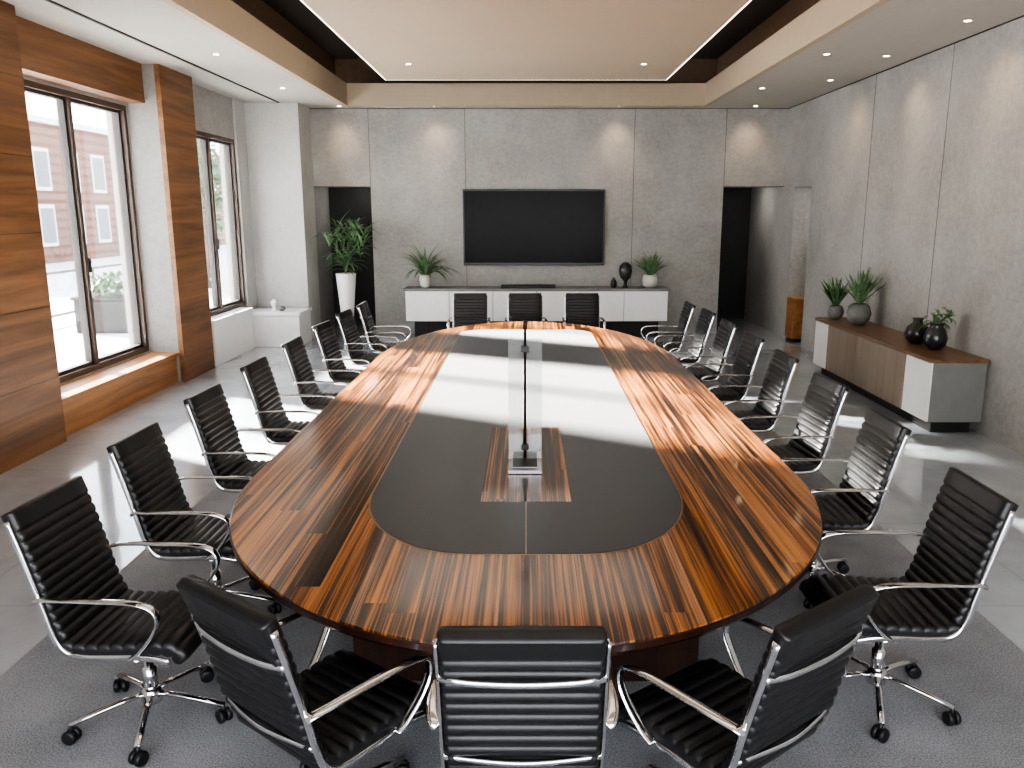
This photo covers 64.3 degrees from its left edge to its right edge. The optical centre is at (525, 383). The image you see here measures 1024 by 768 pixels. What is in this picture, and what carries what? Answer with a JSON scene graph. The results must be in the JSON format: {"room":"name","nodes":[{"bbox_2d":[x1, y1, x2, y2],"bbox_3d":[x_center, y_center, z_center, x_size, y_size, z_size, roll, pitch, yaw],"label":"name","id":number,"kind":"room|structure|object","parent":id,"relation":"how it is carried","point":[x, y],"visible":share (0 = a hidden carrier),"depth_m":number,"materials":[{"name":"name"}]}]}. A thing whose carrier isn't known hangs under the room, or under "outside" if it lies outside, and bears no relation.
{"room":"conference room","nodes":[
{"label":"conference room","id":0,"kind":"room"},
{"bbox_2d":[23,75,246,385],"bbox_3d":[-4.735,-1.379,5.330,0.470,4.700,16.200,0,12,0],"label":"wall","id":1,"kind":"structure","parent":0,"point":[213,111],"depth_m":11.30,"materials":[{"name":"concrete"}]},
{"bbox_2d":[0,71,58,396],"bbox_3d":[-4.298,-1.173,6.426,0.005,2.606,1.660,0,12,0],"label":"trim","id":2,"kind":"structure","parent":1,"relation":"attached to","point":[0,71],"depth_m":6.93,"materials":[{"name":"brown wood"}]},
{"bbox_2d":[0,0,66,474],"bbox_3d":[-4.510,-1.151,6.431,0.420,3.800,1.660,0,12,0],"label":"wall panel","id":3,"kind":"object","parent":1,"relation":"attached to","point":[32,423],"depth_m":6.95,"materials":[{"name":"brown wood"}]},
{"bbox_2d":[16,16,144,102],"bbox_3d":[-4.610,-3.248,8.237,0.220,0.440,2.740,0,12,0],"label":"trim","id":4,"kind":"structure","parent":1,"relation":"attached to","point":[47,54],"depth_m":8.20,"materials":[{"name":"brown wood"}]},
{"bbox_2d":[23,79,148,382],"bbox_3d":[-4.805,-1.605,8.757,0.150,2.930,2.400,0,12,0],"label":"window","id":5,"kind":"structure","parent":1,"relation":"in","point":[64,98],"depth_m":8.95,"materials":[{"name":"brown metal"}]},
{"bbox_2d":[60,352,178,435],"bbox_3d":[-4.540,0.069,8.936,0.360,0.380,2.740,0,12,0],"label":"window sill","id":6,"kind":"structure","parent":1,"relation":"attached to","point":[87,400],"depth_m":8.80,"materials":[{"name":"brown wood"}]},
{"bbox_2d":[126,64,181,381],"bbox_3d":[-4.540,-1.987,10.399,0.360,3.800,0.970,0,12,0],"label":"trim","id":7,"kind":"structure","parent":1,"relation":"attached to","point":[143,124],"depth_m":9.90,"materials":[{"name":"paint"}]},
{"bbox_2d":[153,64,214,381],"bbox_3d":[-4.330,-1.987,10.399,0.060,3.800,0.970,0,12,0],"label":"trim","id":8,"kind":"structure","parent":1,"relation":"attached to","point":[174,90],"depth_m":10.29,"materials":[{"name":"brown wood"}]},
{"bbox_2d":[196,130,245,315],"bbox_3d":[-4.585,-2.324,11.902,0.150,2.560,1.950,0,12,0],"label":"window","id":9,"kind":"structure","parent":1,"relation":"in","point":[205,138],"depth_m":12.15,"materials":[{"name":"brown metal"}]},
{"bbox_2d":[211,307,254,365],"bbox_3d":[-4.390,-0.722,12.060,0.220,0.640,1.600,0,12,0],"label":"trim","id":10,"kind":"structure","parent":1,"relation":"attached to","point":[232,330],"depth_m":11.94,"materials":[{"name":"white paint"}]},
{"bbox_2d":[232,99,320,338],"bbox_3d":[-4.185,-2.629,13.447,1.130,3.800,1.200,0,12,0],"label":"column","id":11,"kind":"structure","parent":1,"relation":"attached to","point":[273,144],"depth_m":13.24,"materials":[{"name":"paint"}]},
{"bbox_2d":[46,245,230,370],"bbox_3d":[-37.600,-8.050,49.402,64.800,0.180,140.000,0,12,0],"label":"ground","id":12,"kind":"structure","parent":0,"point":[69,344],"depth_m":19.41,"materials":[{"name":"white concrete"}]},
{"bbox_2d":[47,263,121,317],"bbox_3d":[-9.500,-1.435,15.027,0.060,1.050,18.040,0,12,0],"label":"terrace railing","id":13,"kind":"object","parent":12,"relation":"on","point":[118,264],"visible":0.08,"depth_m":16.98,"materials":[{"name":"grey metal"}]},
{"bbox_2d":[70,270,127,332],"bbox_3d":[-7.917,-1.608,15.595,1.094,1.155,1.078,0,12,0],"label":"planter","id":14,"kind":"object","parent":12,"relation":"on","point":[110,315],"visible":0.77,"depth_m":15.19,"materials":[{"name":"white plastic"}]},
{"bbox_2d":[28,114,225,263],"bbox_3d":[-27.500,-9.959,42.868,13.400,6.250,28.400,0,12,0],"label":"building","id":15,"kind":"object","parent":12,"relation":"on","point":[92,143],"visible":0.41,"depth_m":38.24,"materials":[{"name":"brick"}]},
{"bbox_2d":[197,139,216,185],"bbox_3d":[-10.998,-6.383,26.282,2.344,6.099,2.124,-5,13,-21],"label":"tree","id":16,"kind":"object","parent":12,"relation":"on","point":[198,145],"visible":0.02,"depth_m":26.12,"materials":[{"name":"green plant"}]},
{"bbox_2d":[197,140,224,287],"bbox_3d":[-9.472,-4.954,23.970,2.197,4.260,2.324,5,13,24],"label":"tree","id":17,"kind":"object","parent":12,"relation":"on","point":[216,171],"visible":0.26,"depth_m":23.81,"materials":[{"name":"green plant"}]},
{"bbox_2d":[0,319,1023,676],"bbox_3d":[0.500,0.526,7.980,11.400,0.120,20.600,0,12,0],"label":"floor","id":18,"kind":"structure","parent":0,"point":[927,457],"depth_m":6.96,"materials":[{"name":"tile"}]},
{"bbox_2d":[252,308,311,346],"bbox_3d":[-4.010,-0.926,13.244,0.900,0.550,0.740,0,12,0],"label":"box","id":19,"kind":"object","parent":18,"relation":"on","point":[270,328],"visible":0.74,"depth_m":12.91,"materials":[{"name":"white paint"}]},
{"bbox_2d":[271,299,277,310],"bbox_3d":[-4.050,-1.273,13.120,0.120,0.180,0.120,0,12,0],"label":"ornament","id":20,"kind":"object","parent":19,"relation":"on","point":[274,302],"visible":1,"depth_m":13.09,"materials":[{"name":"white ceramic"}]},
{"bbox_2d":[278,306,285,310],"bbox_3d":[-3.920,-1.213,13.081,0.120,0.080,0.120,0,12,0],"label":"bowl","id":21,"kind":"object","parent":19,"relation":"on","point":[280,308],"visible":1,"depth_m":13.05,"materials":[{"name":"white ceramic"}]},
{"bbox_2d":[314,212,381,315],"bbox_3d":[-2.988,-1.841,13.731,1.229,2.141,1.073,0,12,0],"label":"potted plant","id":22,"kind":"object","parent":18,"relation":"on","point":[346,282],"visible":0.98,"depth_m":13.57,"materials":[{"name":"green plant"}]},
{"bbox_2d":[0,365,1023,767],"bbox_3d":[0.000,0.772,6.499,4.840,0.008,11.400,0,12,0],"label":"area rug","id":23,"kind":"object","parent":18,"relation":"on","point":[980,672],"visible":0.11,"depth_m":3.53,"materials":[{"name":"grey carpet"}]},
{"bbox_2d":[1,476,232,766],"bbox_3d":[-1.593,0.925,3.343,0.731,0.995,0.652,1,12,3],"label":"office chair","id":24,"kind":"object","parent":23,"relation":"on","point":[63,551],"visible":0.94,"depth_m":3.25,"materials":[{"name":"black leather"}]},
{"bbox_2d":[106,422,281,614],"bbox_3d":[-1.663,0.736,4.242,0.731,0.995,0.652,0,12,1],"label":"office chair","id":25,"kind":"object","parent":23,"relation":"on","point":[142,462],"visible":0.69,"depth_m":4.14,"materials":[{"name":"black leather"}]},
{"bbox_2d":[183,383,299,492],"bbox_3d":[-1.703,0.529,5.221,0.731,0.995,0.652,0,12,2],"label":"office chair","id":26,"kind":"object","parent":23,"relation":"on","point":[208,411],"visible":0.51,"depth_m":5.11,"materials":[{"name":"black leather"}]},
{"bbox_2d":[240,356,334,444],"bbox_3d":[-1.723,0.313,6.248,0.731,0.995,0.652,0,12,1],"label":"office chair","id":27,"kind":"object","parent":23,"relation":"on","point":[260,383],"visible":0.57,"depth_m":6.11,"materials":[{"name":"black leather"}]},
{"bbox_2d":[176,574,432,767],"bbox_3d":[-0.674,1.053,2.737,0.652,0.995,0.731,9,15,37],"label":"office chair","id":28,"kind":"object","parent":23,"relation":"on","point":[345,705],"visible":0.98,"depth_m":2.53,"materials":[{"name":"black leather"}]},
{"bbox_2d":[281,336,360,411],"bbox_3d":[-1.733,0.097,7.276,0.731,0.995,0.652,0,12,1],"label":"office chair","id":29,"kind":"object","parent":23,"relation":"on","point":[294,351],"visible":0.56,"depth_m":7.12,"materials":[{"name":"black leather"}]},
{"bbox_2d":[312,320,382,384],"bbox_3d":[-1.743,-0.131,8.354,0.731,0.995,0.652,1,12,4],"label":"office chair","id":30,"kind":"object","parent":23,"relation":"on","point":[327,341],"visible":0.55,"depth_m":8.22,"materials":[{"name":"black leather"}]},
{"bbox_2d":[335,309,398,366],"bbox_3d":[-1.743,-0.337,9.332,0.731,0.995,0.652,1,12,5],"label":"office chair","id":31,"kind":"object","parent":23,"relation":"on","point":[346,321],"visible":0.55,"depth_m":9.21,"materials":[{"name":"black leather"}]},
{"bbox_2d":[356,301,410,352],"bbox_3d":[-1.703,-0.522,10.211,0.731,0.995,0.652,0,12,-1],"label":"office chair","id":32,"kind":"object","parent":23,"relation":"on","point":[364,311],"visible":0.53,"depth_m":10.03,"materials":[{"name":"black leather"}]},
{"bbox_2d":[447,293,490,328],"bbox_3d":[-0.771,-0.709,11.096,0.652,0.995,0.731,0,12,-1],"label":"office chair","id":33,"kind":"object","parent":23,"relation":"on","point":[468,308],"visible":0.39,"depth_m":11.28,"materials":[{"name":"black leather"}]},
{"bbox_2d":[426,626,619,767],"bbox_3d":[-0.009,1.079,2.615,0.652,0.995,0.731,0,12,0],"label":"office chair","id":34,"kind":"object","parent":23,"relation":"on","point":[498,696],"visible":1,"depth_m":2.27,"materials":[{"name":"black leather"}]},
{"bbox_2d":[229,321,822,680],"bbox_3d":[0.000,0.385,6.514,2.860,0.745,7.910,0,12,0],"label":"conference table","id":35,"kind":"object","parent":23,"relation":"on","point":[654,517],"visible":0.91,"depth_m":3.86,"materials":[{"name":"brown wood"}]},
{"bbox_2d":[508,320,541,473],"bbox_3d":[-0.005,0.051,4.374,0.180,0.790,0.360,0,12,0],"label":"microphone","id":36,"kind":"object","parent":35,"relation":"on","point":[520,462],"visible":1,"depth_m":4.38,"materials":[{"name":"metal"}]},
{"bbox_2d":[505,293,547,321],"bbox_3d":[-0.002,-0.709,11.095,0.652,0.995,0.731,0,12,-2],"label":"office chair","id":37,"kind":"object","parent":23,"relation":"on","point":[521,306],"visible":0.34,"depth_m":11.28,"materials":[{"name":"black leather"}]},
{"bbox_2d":[562,293,605,328],"bbox_3d":[0.779,-0.709,11.096,0.652,0.995,0.731,0,12,0],"label":"office chair","id":38,"kind":"object","parent":23,"relation":"on","point":[580,308],"visible":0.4,"depth_m":11.28,"materials":[{"name":"black leather"}]},
{"bbox_2d":[641,301,695,352],"bbox_3d":[1.703,-0.522,10.212,0.731,0.995,0.652,0,12,1],"label":"office chair","id":39,"kind":"object","parent":23,"relation":"on","point":[687,311],"visible":0.5,"depth_m":10.03,"materials":[{"name":"black leather"}]},
{"bbox_2d":[654,308,715,366],"bbox_3d":[1.763,-0.358,9.431,0.731,0.995,0.652,-1,12,-2],"label":"office chair","id":40,"kind":"object","parent":23,"relation":"on","point":[706,319],"visible":0.6,"depth_m":9.27,"materials":[{"name":"black leather"}]},
{"bbox_2d":[669,318,737,383],"bbox_3d":[1.763,-0.162,8.501,0.731,0.995,0.652,0,12,-1],"label":"office chair","id":41,"kind":"object","parent":23,"relation":"on","point":[723,339],"visible":0.6,"depth_m":8.35,"materials":[{"name":"black leather"}]},
{"bbox_2d":[686,331,764,403],"bbox_3d":[1.763,0.034,7.572,0.731,0.995,0.652,-1,12,-4],"label":"office chair","id":42,"kind":"object","parent":23,"relation":"on","point":[750,346],"visible":0.57,"depth_m":7.44,"materials":[{"name":"black leather"}]},
{"bbox_2d":[615,584,878,767],"bbox_3d":[0.660,1.065,2.679,0.652,0.995,0.731,-9,15,-36],"label":"office chair","id":43,"kind":"object","parent":23,"relation":"on","point":[707,713],"visible":0.99,"depth_m":2.47,"materials":[{"name":"black leather"}]},
{"bbox_2d":[708,349,798,432],"bbox_3d":[1.743,0.240,6.593,0.731,0.995,0.652,0,12,-1],"label":"office chair","id":44,"kind":"object","parent":23,"relation":"on","point":[778,378],"visible":0.58,"depth_m":6.45,"materials":[{"name":"black leather"}]},
{"bbox_2d":[738,373,849,474],"bbox_3d":[1.723,0.457,5.567,0.731,0.995,0.652,-1,12,-5],"label":"office chair","id":45,"kind":"object","parent":23,"relation":"on","point":[825,399],"visible":0.59,"depth_m":5.46,"materials":[{"name":"black leather"}]},
{"bbox_2d":[781,408,911,608],"bbox_3d":[1.653,0.667,4.566,0.731,0.995,0.652,0,12,0],"label":"office chair","id":46,"kind":"object","parent":23,"relation":"on","point":[858,501],"visible":0.54,"depth_m":4.45,"materials":[{"name":"black leather"}]},
{"bbox_2d":[799,467,1018,743],"bbox_3d":[1.553,0.896,3.480,0.731,0.995,0.652,0,12,0],"label":"office chair","id":47,"kind":"object","parent":23,"relation":"on","point":[936,600],"visible":0.89,"depth_m":3.38,"materials":[{"name":"black leather"}]},
{"bbox_2d":[403,286,669,335],"bbox_3d":[0.180,-1.253,14.104,4.520,0.835,0.478,0,12,0],"label":"media console","id":48,"kind":"object","parent":18,"relation":"on","point":[630,309],"visible":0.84,"depth_m":13.87,"materials":[{"name":"grey laminate"}]},
{"bbox_2d":[397,246,459,287],"bbox_3d":[-1.671,-1.998,13.710,1.215,0.785,0.885,0,12,0],"label":"potted plant","id":49,"kind":"object","parent":48,"relation":"on","point":[423,266],"visible":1,"depth_m":13.82,"materials":[{"name":"green plant"}]},
{"bbox_2d":[501,284,554,287],"bbox_3d":[0.040,-1.660,13.866,0.920,0.060,0.100,0,12,0],"label":"soundbar","id":50,"kind":"object","parent":48,"relation":"on","point":[502,285],"visible":1,"depth_m":13.82,"materials":[{"name":"black plastic"}]},
{"bbox_2d":[403,286,669,290],"bbox_3d":[0.180,-1.644,14.021,4.520,0.035,0.478,0,12,0],"label":"countertop","id":51,"kind":"structure","parent":48,"relation":"on","point":[409,288],"depth_m":13.82,"materials":[{"name":"grey laminate"}]},
{"bbox_2d":[610,278,616,287],"bbox_3d":[1.500,-1.736,13.962,0.110,0.170,0.110,0,12,0],"label":"vase","id":52,"kind":"object","parent":48,"relation":"on","point":[613,283],"visible":1,"depth_m":13.93,"materials":[{"name":"ceramic"}]},
{"bbox_2d":[619,262,631,287],"bbox_3d":[1.700,-1.863,13.935,0.230,0.430,0.230,0,12,0],"label":"vase","id":53,"kind":"object","parent":48,"relation":"on","point":[625,269],"visible":1,"depth_m":13.85,"materials":[{"name":"ceramic"}]},
{"bbox_2d":[634,251,667,287],"bbox_3d":[2.126,-1.956,13.854,0.656,0.644,0.621,0,12,0],"label":"potted plant","id":54,"kind":"object","parent":48,"relation":"on","point":[649,280],"visible":1,"depth_m":13.84,"materials":[{"name":"green plant"}]},
{"bbox_2d":[785,296,803,341],"bbox_3d":[4.650,-1.079,13.559,0.540,0.720,0.380,0,12,0],"label":"base cabinet","id":55,"kind":"object","parent":18,"relation":"on","point":[794,311],"visible":0.48,"depth_m":13.41,"materials":[{"name":"brown wood"}]},
{"bbox_2d":[813,317,989,431],"bbox_3d":[4.115,-0.198,9.340,0.550,0.735,3.190,0,12,0],"label":"credenza","id":56,"kind":"object","parent":18,"relation":"on","point":[942,390],"visible":0.98,"depth_m":8.35,"materials":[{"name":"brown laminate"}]},
{"bbox_2d":[821,277,850,318],"bbox_3d":[4.034,-1.116,10.590,0.428,0.546,0.490,0,12,0],"label":"potted plant","id":57,"kind":"object","parent":56,"relation":"on","point":[836,294],"visible":0.98,"depth_m":10.56,"materials":[{"name":"green plant"}]},
{"bbox_2d":[836,267,885,324],"bbox_3d":[4.138,-1.093,10.050,0.501,0.725,0.538,-2,12,-11],"label":"potted plant","id":58,"kind":"object","parent":56,"relation":"on","point":[859,313],"visible":1,"depth_m":9.99,"materials":[{"name":"green plant"}]},
{"bbox_2d":[815,317,989,362],"bbox_3d":[4.115,-0.540,9.268,0.550,0.035,3.190,0,12,0],"label":"countertop","id":59,"kind":"structure","parent":56,"relation":"on","point":[891,338],"depth_m":8.66,"materials":[{"name":"brown wood"}]},
{"bbox_2d":[904,317,927,343],"bbox_3d":[4.150,-0.566,8.649,0.250,0.270,0.250,0,12,0],"label":"vase","id":60,"kind":"object","parent":56,"relation":"on","point":[912,335],"visible":0.86,"depth_m":8.58,"materials":[{"name":"ceramic"}]},
{"bbox_2d":[918,307,955,349],"bbox_3d":[4.149,-0.559,8.248,0.329,0.423,0.292,4,13,18],"label":"potted plant","id":61,"kind":"object","parent":56,"relation":"on","point":[935,337],"visible":1,"depth_m":8.19,"materials":[{"name":"green plant"}]},
{"bbox_2d":[2,0,1023,107],"bbox_3d":[-0.375,-2.919,5.363,9.550,0.100,16.900,0,12,0],"label":"ceiling","id":62,"kind":"structure","parent":0,"point":[904,30],"depth_m":8.49,"materials":[{"name":"paint"}]},
{"bbox_2d":[45,0,278,102],"bbox_3d":[-3.905,-3.052,6.255,0.030,0.017,13.500,0,12,0],"label":"trim","id":63,"kind":"structure","parent":62,"relation":"attached to","point":[49,1],"depth_m":8.33,"materials":[{"name":"paint"}]},
{"bbox_2d":[161,0,889,105],"bbox_3d":[0.000,-3.103,5.672,5.960,0.346,15.540,0,12,0],"label":"trim","id":64,"kind":"structure","parent":62,"relation":"attached to","point":[226,18],"depth_m":11.88,"materials":[{"name":"beige paint"}]},
{"bbox_2d":[231,0,820,82],"bbox_3d":[0.000,-3.433,5.500,6.400,0.450,16.180,0,12,0],"label":"trim","id":65,"kind":"structure","parent":62,"relation":"attached to","point":[347,70],"depth_m":12.74,"materials":[{"name":"brown paint"}]},
{"bbox_2d":[262,0,789,58],"bbox_3d":[-0.275,-3.677,5.204,9.750,0.150,17.300,0,12,0],"label":"trim","id":66,"kind":"structure","parent":62,"relation":"attached to","point":[295,12],"depth_m":11.05,"materials":[{"name":"paint"}]},
{"bbox_2d":[301,0,750,79],"bbox_3d":[0.000,-3.269,5.085,4.024,0.600,13.320,0,12,0],"label":"ceiling panel","id":67,"kind":"object","parent":62,"relation":"hanging from","point":[441,39],"visible":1,"depth_m":8.62,"materials":[{"name":"beige paint"}]},
{"bbox_2d":[310,109,788,333],"bbox_3d":[0.325,-3.430,15.066,8.550,4.700,2.300,0,12,0],"label":"wall","id":68,"kind":"structure","parent":0,"point":[416,168],"depth_m":13.87,"materials":[{"name":"concrete"}]},
{"bbox_2d":[329,187,375,325],"bbox_3d":[-3.135,-2.380,15.196,0.950,2.590,0.060,0,12,0],"label":"door","id":69,"kind":"structure","parent":68,"relation":"in","point":[356,201],"depth_m":15.12,"materials":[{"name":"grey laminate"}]},
{"bbox_2d":[462,189,604,264],"bbox_3d":[0.135,-2.687,14.010,2.430,1.280,0.072,0,12,0],"label":"television","id":70,"kind":"object","parent":68,"relation":"attached to","point":[501,226],"visible":1,"depth_m":13.97,"materials":[{"name":"black plastic"}]},
{"bbox_2d":[314,109,783,285],"bbox_3d":[0.390,-2.754,14.037,8.020,3.800,0.013,0,12,0],"label":"trim","id":71,"kind":"structure","parent":68,"relation":"attached to","point":[367,109],"depth_m":13.89,"materials":[{"name":"black metal"}]},
{"bbox_2d":[717,187,750,318],"bbox_3d":[3.885,-2.585,16.169,1.010,2.590,0.070,0,12,0],"label":"door","id":72,"kind":"structure","parent":68,"relation":"in","point":[736,200],"depth_m":16.13,"materials":[{"name":"black laminate"}]},
{"bbox_2d":[800,187,811,295],"bbox_3d":[5.400,-2.088,13.305,1.600,2.800,1.900,0,12,0],"label":"wall niche","id":73,"kind":"object","parent":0,"point":[809,189],"depth_m":14.00,"materials":[{"name":"concrete"}]},
{"bbox_2d":[744,17,1023,454],"bbox_3d":[4.500,-1.709,6.896,0.200,4.700,19.400,0,12,0],"label":"wall","id":74,"kind":"structure","parent":0,"point":[977,268],"depth_m":9.11,"materials":[{"name":"concrete"}]},
{"bbox_2d":[309,15,1023,108],"bbox_3d":[0.391,-3.136,6.647,8.021,0.013,14.301,0,12,0],"label":"trim","id":75,"kind":"structure","parent":74,"relation":"attached to","point":[1022,15],"depth_m":13.62,"materials":[{"name":"paint"}]},
{"bbox_2d":[860,44,954,324],"bbox_3d":[4.404,-1.361,7.429,0.013,3.800,6.510,0,12,0],"label":"trim","id":76,"kind":"structure","parent":74,"relation":"attached to","point":[954,44],"depth_m":8.80,"materials":[{"name":"black metal"}]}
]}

